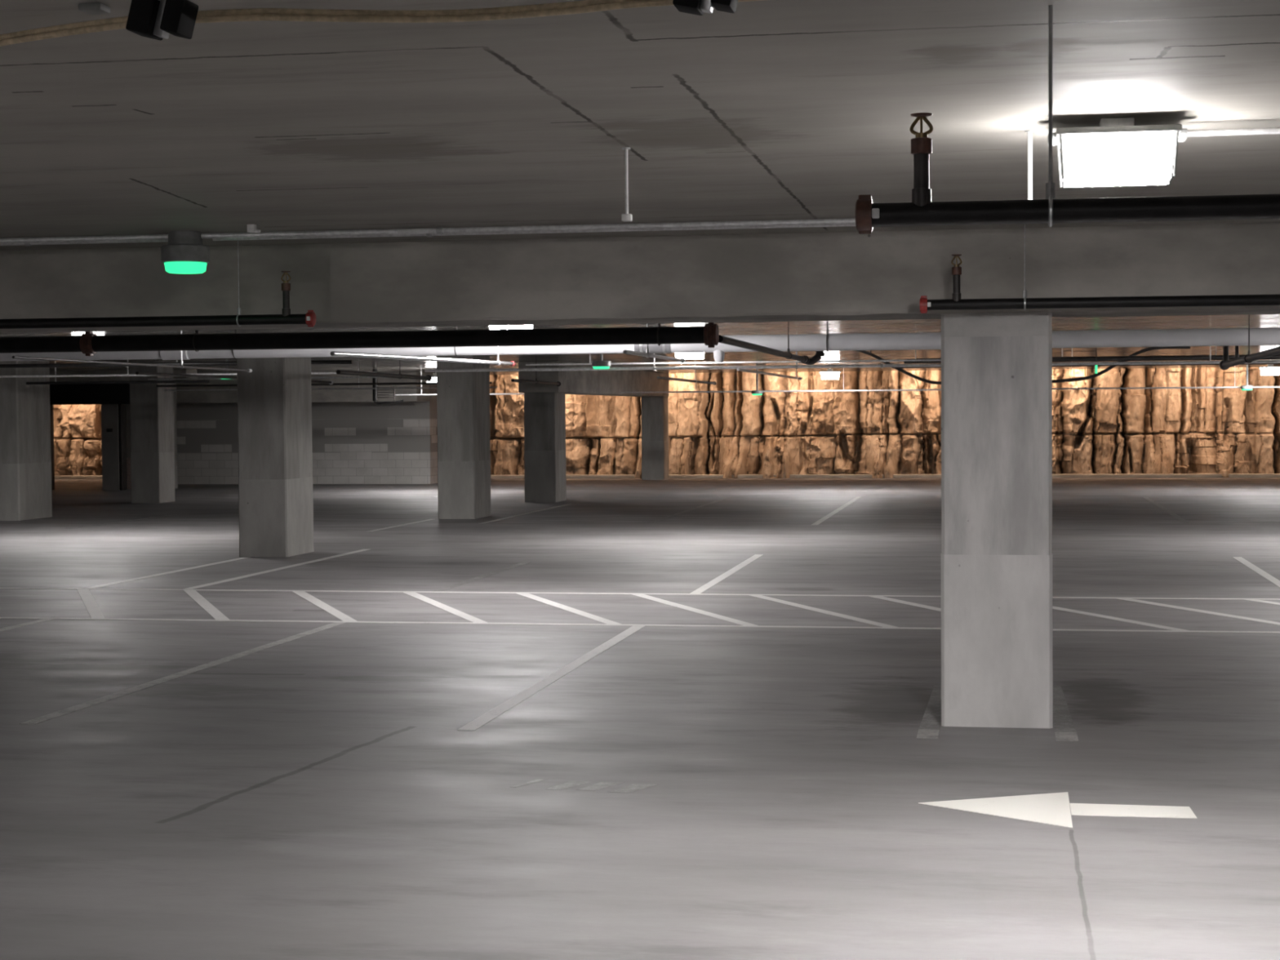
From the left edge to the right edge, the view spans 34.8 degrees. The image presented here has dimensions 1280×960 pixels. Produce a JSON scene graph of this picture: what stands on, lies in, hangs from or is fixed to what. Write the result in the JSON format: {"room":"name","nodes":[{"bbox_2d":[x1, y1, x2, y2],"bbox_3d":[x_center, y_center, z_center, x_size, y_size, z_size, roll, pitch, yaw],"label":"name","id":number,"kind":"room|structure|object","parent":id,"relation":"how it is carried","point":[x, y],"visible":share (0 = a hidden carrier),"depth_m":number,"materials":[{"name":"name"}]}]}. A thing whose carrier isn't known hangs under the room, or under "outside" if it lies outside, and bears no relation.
{"room":"parking garage","nodes":[
{"label":"parking garage","id":0,"kind":"room"},
{"bbox_2d":[101,404,119,490],"bbox_3d":[-12.307,-0.794,47.612,0.410,2.060,0.300,0,2,10],"label":"wall panel","id":1,"kind":"object","parent":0,"point":[109,412],"visible":0.64,"depth_m":47.47,"materials":[{"name":"concrete"}]},
{"bbox_2d":[106,428,113,431],"bbox_3d":[-12.328,-1.159,47.438,0.150,0.080,0.025,0,2,10],"label":"sign plate","id":2,"kind":"object","parent":1,"relation":"attached to","point":[108,429],"visible":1,"depth_m":47.42,"materials":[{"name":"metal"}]},
{"bbox_2d":[125,382,177,488],"bbox_3d":[-11.625,-1.159,48.343,1.300,2.730,0.200,0,2,10],"label":"wall","id":3,"kind":"structure","parent":0,"point":[127,406],"depth_m":48.31,"materials":[{"name":"concrete"}]},
{"bbox_2d":[176,373,437,484],"bbox_3d":[-8.104,-1.342,53.049,6.800,2.730,4.700,0,2,10],"label":"wall","id":4,"kind":"structure","parent":0,"point":[357,442],"depth_m":50.54,"materials":[{"name":"grey concrete"}]},
{"bbox_2d":[176,372,429,403],"bbox_3d":[-8.812,-2.257,50.196,7.200,0.700,1.100,0,2,10],"label":"ceiling beam","id":5,"kind":"structure","parent":4,"relation":"attached to","point":[317,395],"depth_m":49.41,"materials":[{"name":"concrete"}]},
{"bbox_2d":[0,477,1279,959],"bbox_3d":[-3.118,1.016,25.479,39.000,0.200,63.000,0,2,10],"label":"floor","id":6,"kind":"structure","parent":0,"point":[321,795],"depth_m":10.91,"materials":[{"name":"concrete"}]},
{"bbox_2d":[0,360,52,520],"bbox_3d":[-10.572,-0.706,34.660,0.632,2.730,1.202,0,2,10],"label":"concrete column","id":7,"kind":"structure","parent":6,"relation":"on","point":[25,464],"depth_m":34.25,"materials":[{"name":"grey concrete"}]},
{"bbox_2d":[0,618,54,631],"bbox_3d":[-5.403,1.260,15.695,0.100,0.002,3.730,0,2,10],"label":"parking line","id":8,"kind":"object","parent":6,"relation":"on","point":[42,620],"visible":1,"depth_m":17.12,"materials":[{"name":"paint"}]},
{"bbox_2d":[49,383,129,490],"bbox_3d":[-12.764,-1.053,47.359,2.400,2.600,0.940,0,2,10],"label":"door frame","id":9,"kind":"structure","parent":6,"relation":"on","point":[91,393],"depth_m":46.96,"materials":[{"name":"metal"}]},
{"bbox_2d":[49,383,129,404],"bbox_3d":[-12.742,-2.046,47.142,2.280,0.600,0.590,0,2,10],"label":"hood","id":10,"kind":"object","parent":9,"relation":"attached to","point":[91,393],"depth_m":46.86,"materials":[{"name":"black metal"}]},
{"bbox_2d":[65,514,178,528],"bbox_3d":[-8.474,0.677,33.677,0.100,0.002,4.300,0,2,10],"label":"parking line","id":11,"kind":"object","parent":6,"relation":"on","point":[172,514],"visible":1,"depth_m":33.35,"materials":[{"name":"paint"}]},
{"bbox_2d":[128,366,174,502],"bbox_3d":[-9.756,-0.919,40.808,0.602,2.730,0.802,0,2,10],"label":"concrete column","id":12,"kind":"structure","parent":6,"relation":"on","point":[151,406],"depth_m":40.44,"materials":[{"name":"grey concrete"}]},
{"bbox_2d":[84,556,251,588],"bbox_3d":[-5.187,1.020,22.786,0.100,0.002,4.420,0,2,10],"label":"parking line","id":13,"kind":"object","parent":6,"relation":"on","point":[243,557],"visible":1,"depth_m":22.47,"materials":[{"name":"white paint"}]},
{"bbox_2d":[19,622,346,724],"bbox_3d":[-2.993,1.289,14.331,0.100,0.002,5.580,0,2,10],"label":"parking line","id":14,"kind":"object","parent":6,"relation":"on","point":[118,694],"visible":1,"depth_m":13.55,"materials":[{"name":"paint"}]},
{"bbox_2d":[236,357,313,557],"bbox_3d":[-4.540,-0.438,25.425,0.622,2.730,1.002,0,2,10],"label":"concrete column","id":15,"kind":"structure","parent":6,"relation":"on","point":[276,506],"depth_m":24.96,"materials":[{"name":"grey concrete"}]},
{"bbox_2d":[182,549,368,589],"bbox_3d":[-4.023,0.993,23.341,0.100,0.002,5.920,0,2,10],"label":"parking line","id":16,"kind":"object","parent":6,"relation":"on","point":[361,550],"visible":1,"depth_m":22.73,"materials":[{"name":"white paint"}]},
{"bbox_2d":[367,519,433,531],"bbox_3d":[-3.711,0.703,31.898,0.100,0.002,3.450,0,2,10],"label":"parking line","id":17,"kind":"object","parent":6,"relation":"on","point":[427,519],"visible":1,"depth_m":31.78,"materials":[{"name":"paint"}]},
{"bbox_2d":[436,355,491,519],"bbox_3d":[-2.938,-0.740,34.073,0.632,2.730,1.102,0,2,10],"label":"concrete column","id":18,"kind":"structure","parent":6,"relation":"on","point":[463,398],"depth_m":33.55,"materials":[{"name":"grey concrete"}]},
{"bbox_2d":[433,561,531,591],"bbox_3d":[-1.656,1.024,21.909,0.100,0.002,3.920,0,2,10],"label":"parking line","id":19,"kind":"object","parent":6,"relation":"on","point":[466,581],"visible":1,"depth_m":21.62,"materials":[{"name":"paint"}]},
{"bbox_2d":[480,503,572,523],"bbox_3d":[-1.906,0.568,35.511,0.100,0.002,6.800,0,2,10],"label":"parking line","id":20,"kind":"object","parent":6,"relation":"on","point":[566,504],"visible":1,"depth_m":35.07,"materials":[{"name":"paint"}]},
{"bbox_2d":[524,392,566,502],"bbox_3d":[-1.860,-0.648,40.033,0.622,2.130,1.002,0,2,10],"label":"concrete column","id":21,"kind":"structure","parent":6,"relation":"on","point":[544,413],"depth_m":39.55,"materials":[{"name":"grey concrete"}]},
{"bbox_2d":[457,626,644,730],"bbox_3d":[-0.483,1.284,13.938,0.100,0.002,5.480,0,2,10],"label":"parking line","id":22,"kind":"object","parent":6,"relation":"on","point":[475,724],"visible":1,"depth_m":13.13,"materials":[{"name":"white paint"}]},
{"bbox_2d":[511,778,657,792],"bbox_3d":[-0.261,1.431,9.546,0.656,0.001,0.252,0,2,16],"label":"faded marking","id":23,"kind":"object","parent":6,"relation":"on","point":[634,787],"visible":1,"depth_m":9.53,"materials":[{"name":"paint"}]},
{"bbox_2d":[0,587,1279,633],"bbox_3d":[0.150,1.139,18.104,20.000,0.002,2.930,0,2,10],"label":"floor markings","id":24,"kind":"object","parent":6,"relation":"on","point":[92,607],"visible":0.9,"depth_m":17.91,"materials":[{"name":"white paint"}]},
{"bbox_2d":[641,395,668,479],"bbox_3d":[0.388,-1.078,52.312,0.582,2.130,0.782,0,2,10],"label":"concrete column","id":25,"kind":"structure","parent":6,"relation":"on","point":[655,409],"depth_m":51.93,"materials":[{"name":"grey concrete"}]},
{"bbox_2d":[647,497,728,523],"bbox_3d":[0.947,0.517,36.429,0.100,0.002,9.000,0,2,10],"label":"parking line","id":26,"kind":"object","parent":6,"relation":"on","point":[722,499],"visible":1,"depth_m":35.81,"materials":[{"name":"paint"}]},
{"bbox_2d":[690,554,763,593],"bbox_3d":[0.987,0.997,22.153,0.100,0.002,5.320,0,2,10],"label":"parking line","id":27,"kind":"object","parent":6,"relation":"on","point":[726,574],"visible":1,"depth_m":21.71,"materials":[{"name":"white paint"}]},
{"bbox_2d":[811,496,862,524],"bbox_3d":[3.535,0.511,36.074,0.100,0.002,10.200,0,2,10],"label":"parking line","id":28,"kind":"object","parent":6,"relation":"on","point":[850,502],"visible":1,"depth_m":35.16,"materials":[{"name":"paint"}]},
{"bbox_2d":[916,683,941,737],"bbox_3d":[1.719,1.336,11.941,0.112,0.002,2.190,0,2,10],"label":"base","id":29,"kind":"object","parent":6,"relation":"on","point":[930,725],"visible":0.86,"depth_m":11.58,"materials":[{"name":"paint"}]},
{"bbox_2d":[940,311,1053,728],"bbox_3d":[2.044,0.205,11.692,0.606,2.275,1.052,0,2,10],"label":"concrete column","id":30,"kind":"structure","parent":6,"relation":"on","point":[996,556],"depth_m":11.17,"materials":[{"name":"grey concrete"}]},
{"bbox_2d":[918,791,1197,827],"bbox_3d":[1.856,1.437,8.895,1.074,0.002,0.708,-1,2,-18],"label":"arrow","id":31,"kind":"object","parent":6,"relation":"on","point":[1054,808],"depth_m":8.91,"materials":[{"name":"paint"}]},
{"bbox_2d":[1053,684,1078,741],"bbox_3d":[2.440,1.335,11.814,0.115,0.002,2.190,0,2,10],"label":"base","id":32,"kind":"object","parent":6,"relation":"on","point":[1064,726],"visible":0.89,"depth_m":11.46,"materials":[{"name":"paint"}]},
{"bbox_2d":[1142,497,1189,522],"bbox_3d":[9.099,0.491,35.497,0.100,0.002,9.000,0,2,10],"label":"parking line","id":33,"kind":"object","parent":6,"relation":"on","point":[1148,499],"visible":1,"depth_m":34.64,"materials":[{"name":"paint"}]},
{"bbox_2d":[1232,556,1279,586],"bbox_3d":[6.502,0.991,21.179,0.100,0.002,5.320,0,2,10],"label":"parking line","id":34,"kind":"object","parent":6,"relation":"on","point":[1252,566],"visible":1,"depth_m":21.74,"materials":[{"name":"white paint"}]},
{"bbox_2d":[0,0,1279,374],"bbox_3d":[-3.486,-1.869,23.411,39.000,0.250,59.000,0,2,10],"label":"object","id":35,"kind":"structure","parent":0,"point":[766,109],"depth_m":6.82,"materials":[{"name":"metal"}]},
{"bbox_2d":[78,2,110,14],"bbox_3d":[-1.304,-1.126,4.875,0.060,0.018,0.060,0,2,10],"label":"ceiling box","id":36,"kind":"object","parent":35,"relation":"attached to","point":[92,8],"visible":1,"depth_m":4.85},
{"bbox_2d":[26,360,209,384],"bbox_3d":[-8.330,-1.774,32.499,3.100,0.482,0.044,0,2,10],"label":"conduit","id":37,"kind":"object","parent":35,"relation":"hanging from","point":[139,381],"visible":0.86,"depth_m":32.49,"materials":[{"name":"grey metal"}]},
{"bbox_2d":[49,368,196,382],"bbox_3d":[-12.294,-2.248,44.562,5.300,0.290,0.600,0,2,10],"label":"concrete beam","id":38,"kind":"structure","parent":35,"relation":"attached to","point":[175,371],"depth_m":44.16,"materials":[{"name":"grey concrete"}]},
{"bbox_2d":[12,330,252,372],"bbox_3d":[-4.282,-1.263,17.748,0.039,0.568,4.934,0,2,10],"label":"pipe","id":39,"kind":"object","parent":35,"relation":"hanging from","point":[181,366],"visible":0.99,"depth_m":17.40,"materials":[{"name":"metal"}]},
{"bbox_2d":[0,240,316,328],"bbox_3d":[-5.872,-1.102,12.168,8.206,0.492,0.090,0,2,10],"label":"pipe","id":40,"kind":"object","parent":35,"relation":"hanging from","point":[309,318],"visible":1,"depth_m":11.58,"materials":[{"name":"black metal"}]},
{"bbox_2d":[280,283,290,290],"bbox_3d":[-1.994,-1.087,11.491,0.052,0.044,0.052,0,2,10],"label":"socket","id":41,"kind":"object","parent":40,"relation":"attached to","point":[285,286],"depth_m":11.47,"materials":[{"name":"brown metal"}]},
{"bbox_2d":[0,360,352,368],"bbox_3d":[-7.299,-1.818,30.284,6.300,0.260,0.060,0,2,10],"label":"conduit","id":42,"kind":"object","parent":35,"relation":"hanging from","point":[313,362],"visible":0.53,"depth_m":30.29,"materials":[{"name":"grey metal"}]},
{"bbox_2d":[160,231,209,274],"bbox_3d":[-2.446,-1.224,10.976,0.256,0.218,0.256,0,2,10],"label":"indicator","id":43,"kind":"object","parent":35,"relation":"attached to","point":[184,253],"visible":1,"depth_m":10.89,"materials":[{"name":"green plastic"}]},
{"bbox_2d":[0,360,374,377],"bbox_3d":[-7.203,-1.808,31.690,6.400,0.376,0.032,0,2,10],"label":"conduit","id":44,"kind":"object","parent":35,"relation":"hanging from","point":[312,373],"visible":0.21,"depth_m":31.85,"materials":[{"name":"metal"}]},
{"bbox_2d":[222,358,234,379],"bbox_3d":[-7.027,-1.907,34.703,0.248,0.382,0.248,0,2,10],"label":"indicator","id":45,"kind":"object","parent":35,"relation":"hanging from","point":[226,359],"visible":0.31,"depth_m":34.69,"materials":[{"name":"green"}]},
{"bbox_2d":[135,371,333,384],"bbox_3d":[-5.621,-1.665,29.146,0.064,0.512,7.534,0,2,10],"label":"pipe","id":46,"kind":"object","parent":35,"relation":"hanging from","point":[331,382],"visible":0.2,"depth_m":27.23,"materials":[{"name":"metal"}]},
{"bbox_2d":[246,224,260,233],"bbox_3d":[-1.995,-1.299,10.549,0.066,0.045,0.040,0,2,10],"label":"junction box","id":47,"kind":"object","parent":35,"relation":"attached to","point":[251,228],"visible":1,"depth_m":10.53,"materials":[{"name":"white plastic"}]},
{"bbox_2d":[147,375,436,380],"bbox_3d":[-6.075,-2.057,38.086,6.600,0.324,0.028,0,2,10],"label":"conduit","id":48,"kind":"object","parent":35,"relation":"hanging from","point":[425,375],"visible":0.39,"depth_m":38.09,"materials":[{"name":"metal"}]},
{"bbox_2d":[156,382,492,386],"bbox_3d":[-6.005,-2.008,38.482,6.600,0.450,0.040,0,2,10],"label":"conduit","id":49,"kind":"object","parent":35,"relation":"hanging from","point":[418,383],"visible":0.56,"depth_m":38.42,"materials":[{"name":"metal"}]},
{"bbox_2d":[164,361,497,391],"bbox_3d":[-5.935,-1.985,38.877,6.600,0.522,0.024,0,2,10],"label":"conduit","id":50,"kind":"object","parent":35,"relation":"hanging from","point":[358,388],"visible":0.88,"depth_m":38.81,"materials":[{"name":"metal"}]},
{"bbox_2d":[0,322,719,355],"bbox_3d":[-4.428,-1.179,14.965,10.080,0.548,0.160,0,2,10],"label":"pipe","id":51,"kind":"object","parent":35,"relation":"hanging from","point":[89,344],"visible":0.96,"depth_m":14.49,"materials":[{"name":"black metal"}]},
{"bbox_2d":[0,0,764,46],"bbox_3d":[-0.994,-1.090,4.949,3.278,0.042,0.370,0,2,22],"label":"cable","id":52,"kind":"object","parent":35,"relation":"hanging from","point":[584,6],"visible":0.92,"depth_m":4.79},
{"bbox_2d":[125,0,198,40],"bbox_3d":[-1.112,-1.079,4.751,0.146,0.096,0.090,0,2,10],"label":"spotlight","id":53,"kind":"object","parent":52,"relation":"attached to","point":[156,20],"visible":1,"depth_m":4.71,"materials":[{"name":"black plastic"}]},
{"bbox_2d":[672,0,737,15],"bbox_3d":[0.150,-1.082,4.508,0.145,0.097,0.090,0,2,10],"label":"spotlight","id":54,"kind":"object","parent":52,"relation":"attached to","point":[698,7],"visible":1,"depth_m":4.49,"materials":[{"name":"black plastic"}]},
{"bbox_2d":[336,359,431,381],"bbox_3d":[-3.333,-1.593,26.866,0.090,0.535,4.034,0,2,10],"label":"pipe","id":55,"kind":"object","parent":35,"relation":"hanging from","point":[428,378],"visible":0.97,"depth_m":26.72,"materials":[{"name":"black metal"}]},
{"bbox_2d":[372,368,404,404],"bbox_3d":[-5.621,-2.082,45.524,0.714,0.780,0.110,0,2,10],"label":"pipe","id":56,"kind":"object","parent":35,"relation":"hanging from","point":[375,393],"visible":0.97,"depth_m":45.53,"materials":[{"name":"black metal"}]},
{"bbox_2d":[329,346,515,366],"bbox_3d":[-1.759,-1.282,17.657,0.054,0.560,5.634,0,2,10],"label":"pipe","id":57,"kind":"object","parent":35,"relation":"hanging from","point":[512,363],"visible":0.99,"depth_m":17.10,"materials":[{"name":"metal"}]},
{"bbox_2d":[0,217,855,243],"bbox_3d":[-2.136,-1.311,10.918,16.000,0.038,0.038,0,2,10],"label":"conduit","id":58,"kind":"object","parent":35,"relation":"attached to","point":[438,230],"visible":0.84,"depth_m":10.71,"materials":[{"name":"metal"}]},
{"bbox_2d":[0,223,855,246],"bbox_3d":[-2.108,-1.316,11.076,16.000,0.038,0.038,0,2,10],"label":"conduit","id":59,"kind":"object","parent":35,"relation":"attached to","point":[27,244],"visible":0.41,"depth_m":10.87,"materials":[{"name":"metal"}]},
{"bbox_2d":[426,368,436,382],"bbox_3d":[-4.482,-2.293,44.808,0.458,0.326,0.300,0,2,10],"label":"ceiling lamp","id":60,"kind":"object","parent":35,"relation":"attached to","point":[433,379],"visible":0.27,"depth_m":44.69,"materials":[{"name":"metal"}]},
{"bbox_2d":[389,379,524,395],"bbox_3d":[-3.552,-2.202,45.764,4.300,0.587,0.034,0,2,10],"label":"conduit","id":61,"kind":"object","parent":35,"relation":"hanging from","point":[421,380],"visible":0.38,"depth_m":45.97,"materials":[{"name":"metal"}]},
{"bbox_2d":[488,324,533,328],"bbox_3d":[-1.193,-1.486,18.854,0.458,0.241,0.300,0,2,10],"label":"ceiling lamp","id":62,"kind":"object","parent":35,"relation":"attached to","point":[518,326],"visible":0.02,"depth_m":18.74,"materials":[{"name":"white plastic"}]},
{"bbox_2d":[511,357,560,386],"bbox_3d":[-1.865,-1.962,36.907,0.090,0.495,3.734,0,2,10],"label":"pipe","id":63,"kind":"object","parent":35,"relation":"hanging from","point":[557,384],"visible":0.98,"depth_m":36.83,"materials":[{"name":"black metal"}]},
{"bbox_2d":[518,361,669,396],"bbox_3d":[-0.805,-2.225,46.081,0.800,0.600,13.380,0,2,10],"label":"concrete beam","id":64,"kind":"structure","parent":35,"relation":"attached to","point":[607,383],"depth_m":42.85,"materials":[{"name":"grey concrete"}]},
{"bbox_2d":[591,353,610,368],"bbox_3d":[-0.507,-1.663,26.652,0.248,0.422,0.248,0,2,10],"label":"indicator","id":65,"kind":"object","parent":35,"relation":"hanging from","point":[601,364],"visible":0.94,"depth_m":26.56,"materials":[{"name":"green plastic"}]},
{"bbox_2d":[621,146,632,221],"bbox_3d":[-0.050,-1.100,7.591,0.036,0.272,0.036,0,2,10],"label":"rod","id":66,"kind":"object","parent":35,"relation":"hanging from","point":[624,217],"visible":1,"depth_m":7.58,"materials":[{"name":"white plastic"}]},
{"bbox_2d":[0,222,1279,333],"bbox_3d":[-0.930,-1.147,11.997,34.000,0.461,0.730,0,2,10],"label":"concrete beam","id":67,"kind":"structure","parent":35,"relation":"attached to","point":[879,275],"depth_m":11.47,"materials":[{"name":"grey concrete"}]},
{"bbox_2d":[0,320,1279,362],"bbox_3d":[0.022,-1.411,20.268,23.000,0.504,0.187,0,2,10],"label":"drain pipe","id":68,"kind":"object","parent":35,"relation":"hanging from","point":[827,342],"visible":0.59,"depth_m":19.94,"materials":[{"name":"metal"}]},
{"bbox_2d":[622,323,685,363],"bbox_3d":[0.147,-1.344,18.386,0.051,0.513,3.134,0,2,10],"label":"pipe","id":69,"kind":"object","parent":35,"relation":"hanging from","point":[647,354],"visible":0.98,"depth_m":17.96,"materials":[{"name":"metal"}]},
{"bbox_2d":[656,359,716,385],"bbox_3d":[0.782,-1.818,32.634,0.064,0.532,6.034,0,2,10],"label":"pipe","id":70,"kind":"object","parent":35,"relation":"hanging from","point":[714,383],"visible":1,"depth_m":32.57,"materials":[{"name":"metal"}]},
{"bbox_2d":[675,352,704,359],"bbox_3d":[0.666,-1.762,27.254,0.458,0.281,0.300,0,2,10],"label":"ceiling lamp","id":71,"kind":"object","parent":35,"relation":"attached to","point":[678,355],"visible":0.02,"depth_m":27.14,"materials":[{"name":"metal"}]},
{"bbox_2d":[525,350,941,365],"bbox_3d":[1.338,-1.742,27.441,5.900,0.342,0.024,0,2,10],"label":"conduit","id":72,"kind":"object","parent":35,"relation":"hanging from","point":[915,359],"visible":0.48,"depth_m":27.44,"materials":[{"name":"metal"}]},
{"bbox_2d":[751,368,762,395],"bbox_3d":[2.556,-2.173,44.525,0.248,0.647,0.248,0,2,10],"label":"indicator","id":73,"kind":"object","parent":35,"relation":"hanging from","point":[757,392],"visible":1,"depth_m":44.48,"materials":[{"name":"green"}]},
{"bbox_2d":[737,368,801,380],"bbox_3d":[1.823,-1.673,27.884,0.054,0.517,7.634,0,2,10],"label":"pipe","id":74,"kind":"object","parent":35,"relation":"hanging from","point":[796,377],"visible":0.98,"depth_m":27.36,"materials":[{"name":"metal"}]},
{"bbox_2d":[718,321,824,364],"bbox_3d":[1.185,-1.309,17.338,0.232,0.526,6.470,0,2,10],"label":"pipe","id":75,"kind":"object","parent":35,"relation":"hanging from","point":[804,359],"visible":0.97,"depth_m":17.52,"materials":[{"name":"black metal"}]},
{"bbox_2d":[818,364,840,379],"bbox_3d":[4.036,-2.303,43.304,0.458,0.326,0.300,0,2,10],"label":"ceiling lamp","id":76,"kind":"object","parent":35,"relation":"attached to","point":[829,374],"visible":0.98,"depth_m":43.19,"materials":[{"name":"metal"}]},
{"bbox_2d":[424,346,1279,372],"bbox_3d":[3.022,-1.665,26.334,12.000,0.445,0.060,0,2,10],"label":"conduit","id":77,"kind":"object","parent":35,"relation":"hanging from","point":[797,366],"visible":0.78,"depth_m":26.50,"materials":[{"name":"metal"}]},
{"bbox_2d":[619,365,1279,393],"bbox_3d":[7.822,-2.217,43.757,16.800,0.582,0.034,0,2,10],"label":"conduit","id":78,"kind":"object","parent":35,"relation":"hanging from","point":[1071,388],"visible":0.74,"depth_m":44.14,"materials":[{"name":"metal"}]},
{"bbox_2d":[854,346,1190,384],"bbox_3d":[5.734,-1.749,30.933,5.057,0.625,0.048,0,2,10],"label":"hose","id":79,"kind":"object","parent":35,"relation":"hanging from","point":[1141,351],"visible":0.51,"depth_m":30.79,"materials":[{"name":"rubber"}]},
{"bbox_2d":[1025,129,1034,199],"bbox_3d":[1.376,-1.092,7.197,0.036,0.280,0.036,0,2,10],"label":"rod","id":80,"kind":"object","parent":35,"relation":"hanging from","point":[1029,132],"visible":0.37,"depth_m":7.19,"materials":[{"name":"white plastic"}]},
{"bbox_2d":[855,4,1279,234],"bbox_3d":[2.283,-0.884,4.742,3.551,0.544,0.092,0,2,10],"label":"pipe","id":81,"kind":"object","parent":35,"relation":"hanging from","point":[922,211],"visible":1,"depth_m":4.97,"materials":[{"name":"black metal"}]},
{"bbox_2d":[911,137,932,154],"bbox_3d":[0.694,-0.823,5.031,0.052,0.039,0.052,0,2,10],"label":"socket","id":82,"kind":"object","parent":81,"relation":"attached to","point":[919,145],"depth_m":5.01,"materials":[{"name":"brown metal"}]},
{"bbox_2d":[891,346,1279,368],"bbox_3d":[6.624,-1.858,30.061,5.800,0.362,0.044,0,2,10],"label":"conduit","id":83,"kind":"object","parent":35,"relation":"hanging from","point":[1215,346],"visible":0.35,"depth_m":29.96,"materials":[{"name":"metal"}]},
{"bbox_2d":[904,347,1279,363],"bbox_3d":[7.574,-1.885,29.689,7.400,0.296,0.072,0,2,10],"label":"conduit","id":84,"kind":"object","parent":35,"relation":"hanging from","point":[1178,357],"visible":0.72,"depth_m":29.73,"materials":[{"name":"metal"}]},
{"bbox_2d":[1094,347,1097,373],"bbox_3d":[6.589,-1.778,29.460,0.032,0.480,0.034,0,2,10],"label":"tube","id":85,"kind":"object","parent":35,"relation":"hanging from","point":[1095,348],"visible":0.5,"depth_m":29.45,"materials":[{"name":"metal"}]},
{"bbox_2d":[919,223,1279,313],"bbox_3d":[4.651,-1.126,10.310,6.421,0.469,0.090,0,2,10],"label":"pipe","id":86,"kind":"object","parent":35,"relation":"hanging from","point":[957,303],"visible":0.99,"depth_m":10.71,"materials":[{"name":"black metal"}]},
{"bbox_2d":[951,266,961,275],"bbox_3d":[1.683,-1.111,10.841,0.052,0.043,0.052,0,2,10],"label":"socket","id":87,"kind":"object","parent":86,"relation":"attached to","point":[955,270],"depth_m":10.82,"materials":[{"name":"brown metal"}]},
{"bbox_2d":[1047,117,1186,186],"bbox_3d":[1.623,-1.120,6.949,0.458,0.211,0.300,0,2,10],"label":"ceiling lamp","id":88,"kind":"object","parent":35,"relation":"attached to","point":[1117,152],"visible":0.93,"depth_m":6.83,"materials":[{"name":"white plastic"}]},
{"bbox_2d":[1186,127,1279,136],"bbox_3d":[3.332,-1.191,6.747,2.980,0.033,0.033,0,2,10],"label":"conduit","id":89,"kind":"object","parent":35,"relation":"attached to","point":[1273,130],"visible":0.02,"depth_m":6.97,"materials":[{"name":"metal"}]},
{"bbox_2d":[1240,364,1253,390],"bbox_3d":[12.719,-2.192,42.731,0.248,0.632,0.248,0,2,10],"label":"indicator","id":90,"kind":"object","parent":35,"relation":"hanging from","point":[1246,387],"visible":0.94,"depth_m":42.67,"materials":[{"name":"green"}]},
{"bbox_2d":[1218,314,1279,369],"bbox_3d":[5.299,-1.295,17.326,0.119,0.611,6.034,0,2,10],"label":"pipe","id":91,"kind":"object","parent":35,"relation":"hanging from","point":[1224,364],"visible":0.98,"depth_m":18.30,"materials":[{"name":"black metal"}]},
{"bbox_2d":[1258,359,1279,374],"bbox_3d":[12.899,-2.313,41.740,0.458,0.326,0.300,0,2,10],"label":"ceiling lamp","id":92,"kind":"object","parent":35,"relation":"attached to","point":[1269,369],"visible":0.95,"depth_m":41.63,"materials":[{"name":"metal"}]},
{"bbox_2d":[53,367,1279,478],"bbox_3d":[1.871,-1.947,53.758,39.000,4.050,2.200,0,2,10],"label":"wall","id":93,"kind":"structure","parent":0,"point":[1224,432],"depth_m":53.23,"materials":[{"name":"beige stone"}]},
{"bbox_2d":[54,473,1279,479],"bbox_3d":[1.775,-0.094,53.204,39.000,0.085,0.350,0,2,10],"label":"trim","id":94,"kind":"structure","parent":93,"relation":"attached to","point":[1128,475],"depth_m":52.39,"materials":[{"name":"concrete"}]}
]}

